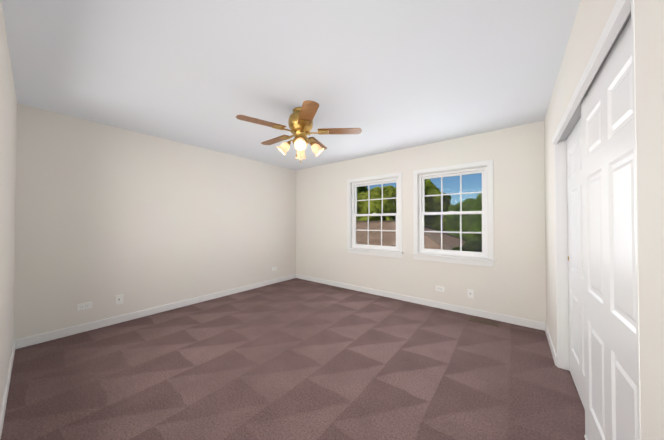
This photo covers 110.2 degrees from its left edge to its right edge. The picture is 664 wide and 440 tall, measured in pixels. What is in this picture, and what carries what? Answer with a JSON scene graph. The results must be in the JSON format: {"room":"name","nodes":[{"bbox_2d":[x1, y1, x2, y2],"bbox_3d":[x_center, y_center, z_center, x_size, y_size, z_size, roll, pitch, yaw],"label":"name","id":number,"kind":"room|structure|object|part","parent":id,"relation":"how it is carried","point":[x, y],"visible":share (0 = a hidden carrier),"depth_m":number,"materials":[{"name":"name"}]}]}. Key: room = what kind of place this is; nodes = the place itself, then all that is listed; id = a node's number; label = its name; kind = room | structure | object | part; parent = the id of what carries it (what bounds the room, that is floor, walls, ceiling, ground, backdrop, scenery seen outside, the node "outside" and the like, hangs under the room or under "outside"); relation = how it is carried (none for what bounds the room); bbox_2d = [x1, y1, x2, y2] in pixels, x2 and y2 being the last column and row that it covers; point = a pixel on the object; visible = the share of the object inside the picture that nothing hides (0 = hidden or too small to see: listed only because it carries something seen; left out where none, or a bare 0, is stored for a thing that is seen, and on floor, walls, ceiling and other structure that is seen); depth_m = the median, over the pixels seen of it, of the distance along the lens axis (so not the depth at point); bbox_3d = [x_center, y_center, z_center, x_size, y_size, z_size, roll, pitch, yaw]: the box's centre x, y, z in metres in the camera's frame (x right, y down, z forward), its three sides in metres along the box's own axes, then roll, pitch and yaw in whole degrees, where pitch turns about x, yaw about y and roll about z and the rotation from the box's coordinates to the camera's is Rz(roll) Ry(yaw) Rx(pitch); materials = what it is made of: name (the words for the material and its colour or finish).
{"room":"empty bedroom","nodes":[
{"label":"empty bedroom","id":0,"kind":"room"},
{"bbox_2d":[0,0,16,407],"bbox_3d":[-1.237,0.036,0.720,4.926,2.440,0.140,-1,-1,38],"label":"wall","id":1,"kind":"structure","parent":0,"point":[8,120],"depth_m":1.61,"materials":[{"name":"beige paint"}]},
{"bbox_2d":[0,340,17,439],"bbox_3d":[-1.484,1.215,0.999,4.176,0.090,0.017,-1,-1,38],"label":"baseboard","id":2,"kind":"structure","parent":1,"relation":"attached to","point":[15,343],"depth_m":1.65,"materials":[{"name":"white wood"}]},
{"bbox_2d":[13,103,295,340],"bbox_3d":[-2.030,0.073,3.820,0.140,2.440,4.050,-1,-1,38],"label":"wall","id":3,"kind":"structure","parent":0,"point":[105,214],"depth_m":2.97,"materials":[{"name":"beige paint"}]},
{"bbox_2d":[77,302,91,310],"bbox_3d":[-2.836,0.990,2.655,0.009,0.072,0.117,-1,-1,38],"label":"electrical outlet","id":4,"kind":"object","parent":3,"relation":"attached to","point":[88,305],"visible":1,"depth_m":2.65,"materials":[{"name":"white plastic"}]},
{"bbox_2d":[115,294,122,304],"bbox_3d":[-2.651,0.992,2.885,0.019,0.117,0.072,-1,-1,38],"label":"outlet","id":5,"kind":"object","parent":3,"relation":"attached to","point":[118,299],"visible":1,"depth_m":2.88,"materials":[{"name":"white plastic"}]},
{"bbox_2d":[18,274,295,348],"bbox_3d":[-1.964,1.248,3.761,0.017,0.090,3.720,-1,-1,38],"label":"baseboard","id":6,"kind":"structure","parent":3,"relation":"attached to","point":[38,339],"depth_m":2.97,"materials":[{"name":"white wood"}]},
{"bbox_2d":[1,0,580,169],"bbox_3d":[-0.089,-1.215,2.318,5.066,0.100,4.050,-1,-1,38],"label":"ceiling","id":7,"kind":"structure","parent":0,"point":[385,76],"depth_m":1.77,"materials":[{"name":"white paint"}]},
{"bbox_2d":[236,100,361,162],"bbox_3d":[-0.376,-0.877,2.494,1.188,0.570,1.241,-1,-1,38],"label":"ceiling fan","id":8,"kind":"object","parent":7,"relation":"hanging from","point":[300,122],"visible":1,"depth_m":2.39,"materials":[{"name":"gold metal"}]},
{"bbox_3d":[-0.673,-0.940,2.233,0.249,0.018,0.462,-1,-1,38],"label":"blade","id":9,"kind":"part","parent":8,"relation":"part of","materials":[{"name":"brown wood"}]},
{"bbox_3d":[-0.662,-0.934,2.718,0.463,0.018,0.136,-1,-1,38],"label":"blade","id":10,"kind":"part","parent":8,"relation":"part of","materials":[{"name":"brown wood"}]},
{"bbox_3d":[-0.502,-0.760,2.439,0.132,0.110,0.121,42,-5,-5],"label":"lamp shade","id":11,"kind":"part","parent":8,"relation":"part of","materials":[{"name":"clear glass"}]},
{"bbox_3d":[-0.354,-0.758,2.628,0.121,0.110,0.132,0,41,-7],"label":"lamp shade","id":12,"kind":"part","parent":8,"relation":"part of","materials":[{"name":"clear glass"}]},
{"bbox_3d":[-0.313,-0.762,2.291,0.121,0.110,0.132,0,-43,-7],"label":"lamp shade","id":13,"kind":"part","parent":8,"relation":"part of","materials":[{"name":"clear glass"}]},
{"bbox_3d":[-0.333,-1.046,2.463,0.260,0.233,0.260,-1,-1,38],"label":"motor","id":14,"kind":"part","parent":8,"relation":"part of","materials":[{"name":"gold metal"}]},
{"bbox_3d":[-0.221,-0.942,2.072,0.424,0.018,0.351,-1,-1,38],"label":"blade","id":15,"kind":"part","parent":8,"relation":"part of","materials":[{"name":"brown wood"}]},
{"bbox_3d":[-0.165,-0.760,2.480,0.132,0.110,0.121,-42,4,-6],"label":"lamp shade","id":16,"kind":"part","parent":8,"relation":"part of","materials":[{"name":"clear glass"}]},
{"bbox_3d":[-0.193,-0.932,2.847,0.249,0.018,0.462,-1,-1,38],"label":"blade","id":17,"kind":"part","parent":8,"relation":"part of","materials":[{"name":"brown wood"}]},
{"bbox_3d":[0.072,-0.937,2.447,0.424,0.018,0.351,-1,-1,38],"label":"blade","id":18,"kind":"part","parent":8,"relation":"part of","materials":[{"name":"brown wood"}]},
{"bbox_2d":[1,278,584,439],"bbox_3d":[-0.089,1.325,2.288,5.066,0.100,4.050,-1,-1,38],"label":"floor","id":19,"kind":"structure","parent":0,"point":[296,359],"depth_m":1.87,"materials":[{"name":"carpet"}]},
{"bbox_2d":[468,317,499,326],"bbox_3d":[1.909,1.280,2.917,0.330,0.006,0.120,-1,-1,38],"label":"floor air vent","id":20,"kind":"object","parent":19,"relation":"on","point":[484,321],"visible":1,"depth_m":2.91,"materials":[{"name":"brown metal"}]},
{"bbox_2d":[296,121,545,322],"bbox_3d":[1.170,0.073,3.801,4.926,2.440,0.140,-1,-1,38],"label":"wall","id":21,"kind":"structure","parent":0,"point":[512,282],"depth_m":3.30,"materials":[{"name":"beige paint"}]},
{"bbox_2d":[347,172,401,257],"bbox_3d":[0.749,-0.074,4.110,1.058,1.389,0.143,-1,-1,38],"label":"window","id":22,"kind":"structure","parent":21,"relation":"in","point":[399,212],"depth_m":4.08,"materials":[{"name":"white plastic"}]},
{"bbox_2d":[350,176,397,247],"bbox_3d":[0.734,-0.096,4.092,0.948,1.235,0.061,-1,-1,38],"label":"liner","id":23,"kind":"object","parent":22,"relation":"attached to","point":[351,204],"visible":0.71,"depth_m":4.36,"materials":[{"name":"white wood"}]},
{"bbox_3d":[0.711,0.583,4.054,1.058,0.075,0.017,-1,-1,38],"label":"left window apron","id":24,"kind":"part","parent":22,"relation":"part of","materials":[{"name":"white wood"}]},
{"bbox_3d":[0.762,0.186,4.123,0.860,0.596,0.028,-1,-1,38],"label":"left window sash","id":25,"kind":"part","parent":22,"relation":"part of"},
{"bbox_3d":[0.781,-0.369,4.154,0.860,0.598,0.026,-1,-1,38],"label":"left window sash","id":26,"kind":"part","parent":22,"relation":"part of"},
{"bbox_3d":[0.771,-0.092,4.139,0.796,1.089,0.035,-1,-1,38],"label":"glass","id":27,"kind":"part","parent":22,"relation":"part of","materials":[{"name":"clear glass"}]},
{"bbox_2d":[346,248,402,253],"bbox_3d":[0.717,0.532,4.062,1.098,0.026,0.098,-1,-1,38],"label":"window sill","id":28,"kind":"structure","parent":21,"relation":"attached to","point":[385,251],"depth_m":3.98,"materials":[{"name":"white wood"}]},
{"bbox_2d":[296,274,543,329],"bbox_3d":[0.826,1.250,3.955,4.176,0.090,0.017,-1,-1,38],"label":"baseboard","id":29,"kind":"structure","parent":21,"relation":"attached to","point":[485,314],"depth_m":3.37,"materials":[{"name":"white wood"}]},
{"bbox_2d":[436,286,443,291],"bbox_3d":[1.575,1.003,3.379,0.117,0.072,0.009,-1,-1,38],"label":"duplex electrical outlet","id":30,"kind":"object","parent":21,"relation":"attached to","point":[440,288],"visible":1,"depth_m":3.37,"materials":[{"name":"white plastic"}]},
{"bbox_2d":[413,160,493,266],"bbox_3d":[1.718,-0.083,3.354,1.028,1.389,0.143,-1,-1,38],"label":"window","id":31,"kind":"structure","parent":21,"relation":"in","point":[489,163],"depth_m":3.29,"materials":[{"name":"white plastic"}]},
{"bbox_2d":[417,165,487,255],"bbox_3d":[1.703,-0.105,3.335,0.918,1.235,0.061,-1,-1,38],"label":"liner","id":32,"kind":"object","parent":31,"relation":"attached to","point":[446,171],"visible":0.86,"depth_m":3.41,"materials":[{"name":"white wood"}]},
{"bbox_3d":[1.749,-0.379,3.398,0.830,0.598,0.026,-1,-1,38],"label":"right window sash","id":33,"kind":"part","parent":31,"relation":"part of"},
{"bbox_3d":[1.740,-0.101,3.382,0.766,1.089,0.035,-1,-1,38],"label":"glass","id":34,"kind":"part","parent":31,"relation":"part of","materials":[{"name":"clear glass"}]},
{"bbox_3d":[1.730,0.177,3.367,0.830,0.596,0.028,-1,-1,38],"label":"right window sash","id":35,"kind":"part","parent":31,"relation":"part of","materials":[{"name":"white wood"}]},
{"bbox_3d":[1.679,0.574,3.297,1.028,0.075,0.017,-1,-1,38],"label":"right window apron","id":36,"kind":"part","parent":31,"relation":"part of","materials":[{"name":"white wood"}]},
{"bbox_2d":[412,253,495,261],"bbox_3d":[1.685,0.523,3.305,1.068,0.026,0.098,-1,-1,38],"label":"window sill","id":37,"kind":"structure","parent":21,"relation":"attached to","point":[459,257],"depth_m":3.23,"materials":[{"name":"white wood"}]},
{"bbox_2d":[467,289,473,298],"bbox_3d":[1.875,1.000,3.138,0.072,0.117,0.019,-1,-1,38],"label":"outlet","id":38,"kind":"object","parent":21,"relation":"attached to","point":[470,293],"visible":1,"depth_m":3.14,"materials":[{"name":"white plastic"}]},
{"bbox_2d":[544,0,663,439],"bbox_3d":[1.371,0.042,1.163,0.140,2.440,3.770,-1,-1,38],"label":"wall","id":39,"kind":"structure","parent":0,"point":[591,19],"depth_m":0.66,"materials":[{"name":"beige paint"}]},
{"bbox_2d":[544,323,556,365],"bbox_3d":[2.205,1.231,2.340,0.013,0.090,0.825,-1,-1,38],"label":"baseboard","id":40,"kind":"structure","parent":39,"relation":"attached to","point":[546,330],"depth_m":2.26,"materials":[{"name":"white wood"}]},
{"bbox_2d":[566,118,584,408],"bbox_3d":[1.747,0.283,1.613,0.034,1.945,0.860,-1,-1,38],"label":"closet door","id":41,"kind":"structure","parent":39,"relation":"in","point":[575,255],"depth_m":1.72,"materials":[{"name":"white paint"}]},
{"bbox_2d":[559,11,630,139],"bbox_3d":[1.491,-0.702,1.325,0.100,0.008,1.654,-1,-1,38],"label":"trim","id":42,"kind":"structure","parent":39,"relation":"attached to","point":[573,121],"depth_m":1.45,"materials":[{"name":"grey wood"}]},
{"bbox_2d":[552,0,640,439],"bbox_3d":[1.485,0.269,1.319,0.156,1.990,1.690,-1,-1,38],"label":"trim","id":43,"kind":"structure","parent":39,"relation":"attached to","point":[620,12],"depth_m":1.44,"materials":[{"name":"white wood"}]},
{"bbox_2d":[581,17,637,439],"bbox_3d":[1.231,0.276,1.018,0.034,1.945,0.860,-1,-1,38],"label":"closet door","id":44,"kind":"structure","parent":39,"relation":"in","point":[610,356],"depth_m":0.99,"materials":[{"name":"white paint"}]},
{"label":"outside","id":45,"kind":"structure","parent":0,"visible":0},
{"bbox_3d":[41.165,5.048,58.937,160.000,0.200,136.090,-1,-1,38],"label":"ground","id":46,"kind":"structure","parent":45,"visible":0},
{"bbox_2d":[357,186,367,194],"bbox_3d":[1.166,-0.590,23.279,10.616,10.229,11.410,-1,-1,38],"label":"tree","id":47,"kind":"object","parent":46,"relation":"on","point":[362,188],"depth_m":21.98,"materials":[{"name":"green plant"}]},
{"bbox_2d":[356,185,395,220],"bbox_3d":[3.966,0.831,18.385,7.054,7.271,7.523,-1,-1,38],"label":"tree","id":48,"kind":"object","parent":46,"relation":"on","point":[389,205],"depth_m":16.50,"materials":[{"name":"green plant"}]},
{"bbox_2d":[424,179,451,224],"bbox_3d":[7.281,0.574,18.754,4.389,7.793,4.588,-1,-1,38],"label":"tree","id":49,"kind":"object","parent":46,"relation":"on","point":[430,187],"depth_m":17.19,"materials":[{"name":"green plant"}]},
{"bbox_2d":[424,204,452,230],"bbox_3d":[23.816,0.786,52.234,12.202,9.860,12.091,-1,-1,38],"label":"tree","id":50,"kind":"object","parent":46,"relation":"on","point":[438,225],"depth_m":47.49,"materials":[{"name":"green plant"}]},
{"bbox_2d":[444,193,481,239],"bbox_3d":[14.921,0.916,22.848,7.966,7.206,8.044,-1,-1,38],"label":"tree","id":51,"kind":"object","parent":46,"relation":"on","point":[475,220],"depth_m":22.34,"materials":[{"name":"green plant"}]},
{"bbox_2d":[452,237,481,251],"bbox_3d":[2.744,2.316,4.482,1.823,3.971,2.189,-1,-1,38],"label":"tree","id":52,"kind":"object","parent":46,"relation":"on","point":[470,245],"depth_m":4.17,"materials":[{"name":"green plant"}]},
{"bbox_3d":[0.238,3.166,12.907,15.400,2.470,7.200,-1,-1,38],"label":"neighbor roof","id":53,"kind":"structure","parent":0,"visible":0},
{"bbox_2d":[356,221,466,249],"bbox_3d":[0.238,1.009,12.932,16.347,1.905,8.147,-1,-1,38],"label":"slopes","id":54,"kind":"object","parent":53,"relation":"on","point":[362,236],"depth_m":9.80,"materials":[{"name":"brown"}]},
{"bbox_3d":[0.238,1.009,12.932,16.347,1.904,8.147,-1,-1,38],"label":"neighboring roof ridge caps","id":55,"kind":"part","parent":54,"relation":"part of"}
]}

